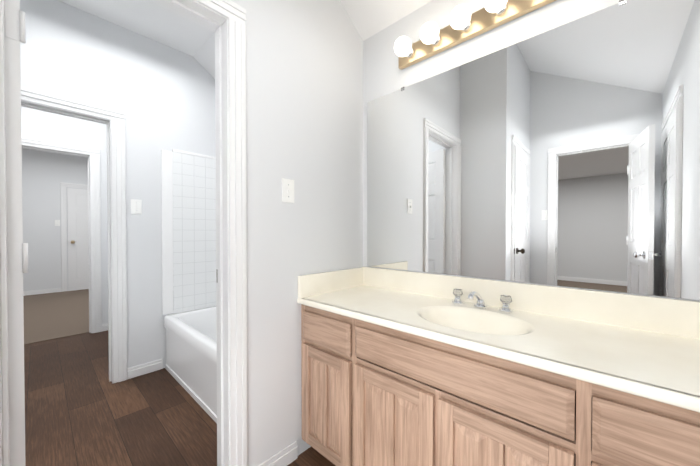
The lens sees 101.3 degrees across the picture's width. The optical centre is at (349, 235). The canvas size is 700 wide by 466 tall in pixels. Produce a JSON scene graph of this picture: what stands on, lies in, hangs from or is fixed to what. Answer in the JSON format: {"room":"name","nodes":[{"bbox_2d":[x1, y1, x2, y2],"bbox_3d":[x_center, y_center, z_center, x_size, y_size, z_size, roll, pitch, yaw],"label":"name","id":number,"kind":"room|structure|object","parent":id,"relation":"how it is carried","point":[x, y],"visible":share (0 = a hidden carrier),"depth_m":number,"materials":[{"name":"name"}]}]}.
{"room":"bathroom","nodes":[
{"label":"bathroom","id":0,"kind":"room"},
{"bbox_2d":[22,148,87,290],"bbox_3d":[-5.618,-0.408,5.634,0.115,3.000,3.430,1,1,43],"label":"wall","id":1,"kind":"structure","parent":0,"point":[44,174],"depth_m":5.41,"materials":[{"name":"white paint"}]},
{"bbox_2d":[23,288,60,295],"bbox_3d":[-6.117,1.056,5.015,0.013,0.085,1.530,1,1,43],"label":"baseboard","id":2,"kind":"structure","parent":1,"relation":"attached to","point":[43,291],"depth_m":5.37,"materials":[{"name":"white paint"}]},
{"bbox_2d":[55,220,59,225],"bbox_3d":[-5.632,-0.247,5.526,0.015,0.116,0.072,1,1,43],"label":"light switch","id":3,"kind":"object","parent":1,"relation":"attached to","point":[57,222],"visible":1,"depth_m":5.53,"materials":[{"name":"white plastic"}]},
{"bbox_2d":[60,182,87,291],"bbox_3d":[-5.277,0.026,5.909,0.021,2.126,0.952,1,1,43],"label":"door frame","id":4,"kind":"structure","parent":1,"relation":"attached to","point":[63,202],"depth_m":5.59,"materials":[{"name":"white paint"}]},
{"bbox_2d":[67,188,88,290],"bbox_3d":[-5.251,0.073,5.885,0.092,2.020,0.761,1,1,43],"label":"door","id":5,"kind":"structure","parent":1,"relation":"in","point":[77,216],"depth_m":5.73,"materials":[{"name":"white paint"}]},
{"bbox_2d":[21,106,107,323],"bbox_3d":[-3.317,-0.379,2.967,0.115,3.000,2.630,1,1,43],"label":"wall","id":6,"kind":"structure","parent":0,"point":[42,125],"depth_m":3.23,"materials":[{"name":"white paint"}]},
{"bbox_2d":[21,136,101,332],"bbox_3d":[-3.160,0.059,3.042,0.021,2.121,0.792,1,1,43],"label":"door frame","id":7,"kind":"structure","parent":6,"relation":"attached to","point":[94,153],"depth_m":3.29,"materials":[{"name":"white paint"}]},
{"bbox_2d":[102,323,107,330],"bbox_3d":[-2.685,1.072,3.573,0.013,0.085,0.616,1,1,43],"label":"baseboard","id":8,"kind":"structure","parent":6,"relation":"attached to","point":[104,327],"depth_m":3.36,"materials":[{"name":"white paint"}]},
{"bbox_2d":[20,0,215,367],"bbox_3d":[-1.738,-0.372,2.348,0.115,3.000,2.060,1,1,43],"label":"wall","id":9,"kind":"structure","parent":0,"point":[161,96],"depth_m":2.30,"materials":[{"name":"white paint"}]},
{"bbox_2d":[21,86,126,382],"bbox_3d":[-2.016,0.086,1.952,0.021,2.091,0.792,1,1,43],"label":"door frame","id":10,"kind":"structure","parent":9,"relation":"attached to","point":[118,175],"depth_m":2.20,"materials":[{"name":"white paint"}]},
{"bbox_2d":[131,199,141,213],"bbox_3d":[-1.704,-0.232,2.291,0.015,0.116,0.072,1,1,43],"label":"light switch","id":11,"kind":"object","parent":9,"relation":"attached to","point":[136,206],"visible":1,"depth_m":2.29,"materials":[{"name":"white plastic"}]},
{"bbox_2d":[127,359,162,378],"bbox_3d":[-1.401,1.094,1.535,1.505,0.085,1.068,1,1,43],"label":"baseboard","id":12,"kind":"structure","parent":9,"relation":"attached to","point":[143,369],"depth_m":2.33,"materials":[{"name":"white paint"}]},
{"bbox_2d":[59,0,214,78],"bbox_3d":[-1.176,-1.432,1.837,1.620,0.461,2.088,1,1,43],"label":"ceiling","id":13,"kind":"structure","parent":0,"point":[155,22],"depth_m":2.20,"materials":[{"name":"white paint"}]},
{"bbox_2d":[24,330,334,465],"bbox_3d":[-2.557,1.152,2.827,8.815,0.060,3.800,1,1,43],"label":"floor","id":14,"kind":"structure","parent":0,"point":[81,409],"depth_m":1.80,"materials":[{"name":"wood"}]},
{"bbox_2d":[23,289,88,344],"bbox_3d":[-4.329,1.102,4.462,3.492,0.006,3.400,1,1,43],"label":"carpet floor","id":15,"kind":"structure","parent":14,"relation":"on","point":[51,316],"depth_m":3.97,"materials":[{"name":"brown carpet"}]},
{"bbox_2d":[164,306,216,422],"bbox_3d":[-0.781,0.902,2.200,1.475,0.455,0.746,1,1,43],"label":"bathtub","id":16,"kind":"object","parent":14,"relation":"on","point":[191,355],"visible":0.19,"depth_m":2.08,"materials":[{"name":"white ceramic"}]},
{"bbox_2d":[297,299,699,465],"bbox_3d":[0.464,0.745,1.156,1.509,0.792,0.517,1,1,43],"label":"bathroom vanity","id":17,"kind":"object","parent":14,"relation":"on","point":[403,368],"depth_m":0.93,"materials":[{"name":"brown wood"}]},
{"bbox_2d":[301,283,699,402],"bbox_3d":[0.461,0.337,1.148,1.513,0.025,0.490,1,1,43],"label":"countertop","id":18,"kind":"structure","parent":17,"relation":"on","point":[651,360],"depth_m":0.88,"materials":[{"name":"beige stone"}]},
{"bbox_2d":[452,288,512,312],"bbox_3d":[0.549,0.279,1.247,0.258,0.084,0.162,1,1,43],"label":"faucet","id":19,"kind":"object","parent":18,"relation":"on","point":[480,306],"depth_m":1.26,"materials":[{"name":"silver metal"}]},
{"bbox_2d":[231,0,362,465],"bbox_3d":[-0.492,-0.711,1.307,0.115,3.700,1.805,1,1,43],"label":"wall","id":20,"kind":"structure","parent":0,"point":[304,95],"depth_m":1.44,"materials":[{"name":"white paint"}]},
{"bbox_2d":[4,0,27,465],"bbox_3d":[-1.247,0.126,1.014,0.606,2.020,0.180,0,1,33],"label":"room door","id":21,"kind":"structure","parent":20,"relation":"in","point":[14,37],"depth_m":0.86,"materials":[{"name":"white paint"}]},
{"bbox_2d":[0,0,229,465],"bbox_3d":[-0.763,0.113,1.021,0.119,2.058,0.646,1,1,43],"label":"trim","id":22,"kind":"structure","parent":20,"relation":"attached to","point":[200,14],"depth_m":1.21,"materials":[{"name":"white paint"}]},
{"bbox_2d":[195,0,247,465],"bbox_3d":[-0.713,0.083,0.975,0.021,2.118,0.766,1,1,43],"label":"door frame","id":23,"kind":"structure","parent":20,"relation":"attached to","point":[233,13],"depth_m":1.22,"materials":[{"name":"white paint"}]},
{"bbox_2d":[258,441,297,465],"bbox_3d":[-0.415,1.108,0.207,1.515,0.085,2.053,1,1,43],"label":"baseboard","id":24,"kind":"structure","parent":20,"relation":"attached to","point":[287,455],"depth_m":1.41,"materials":[{"name":"white paint"}]},
{"bbox_2d":[282,178,293,202],"bbox_3d":[-0.303,-0.222,1.421,0.015,0.116,0.072,1,1,43],"label":"light switch","id":25,"kind":"object","parent":20,"relation":"attached to","point":[287,190],"visible":1,"depth_m":1.42,"materials":[{"name":"white plastic"}]},
{"bbox_2d":[340,0,431,40],"bbox_3d":[-0.158,-1.671,0.438,1.770,1.258,3.015,1,1,43],"label":"ceiling","id":26,"kind":"structure","parent":0,"point":[369,18],"depth_m":1.67,"materials":[{"name":"white paint"}]},
{"bbox_2d":[363,0,699,301],"bbox_3d":[0.680,-0.712,1.375,1.745,3.700,0.115,1,1,43],"label":"wall","id":27,"kind":"structure","parent":0,"point":[383,74],"depth_m":1.50,"materials":[{"name":"white paint"}]},
{"bbox_2d":[394,0,555,69],"bbox_3d":[0.580,-0.996,1.282,0.920,0.100,0.153,1,1,43],"label":"light bar","id":28,"kind":"object","parent":27,"relation":"attached to","point":[464,25],"visible":1,"depth_m":1.35,"materials":[{"name":"brass"},{"name":"glass"}]},
{"bbox_2d":[367,0,699,299],"bbox_3d":[0.638,-0.322,1.334,1.435,1.041,0.008,1,1,43],"label":"mirror","id":29,"kind":"object","parent":27,"relation":"attached to","point":[567,154],"visible":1,"depth_m":1.15,"materials":[{"name":"clear glass"}]},
{"bbox_3d":[-0.526,-0.375,2.553,1.620,3.000,0.115,1,1,43],"label":"wall","id":30,"kind":"structure","parent":0,"visible":0},
{"bbox_2d":[161,149,215,314],"bbox_3d":[-0.781,-0.028,2.195,1.505,1.435,0.762,1,1,43],"label":"tiled wall","id":31,"kind":"structure","parent":30,"relation":"attached to","point":[188,191],"depth_m":2.57,"materials":[{"name":"white tile"}]}
]}

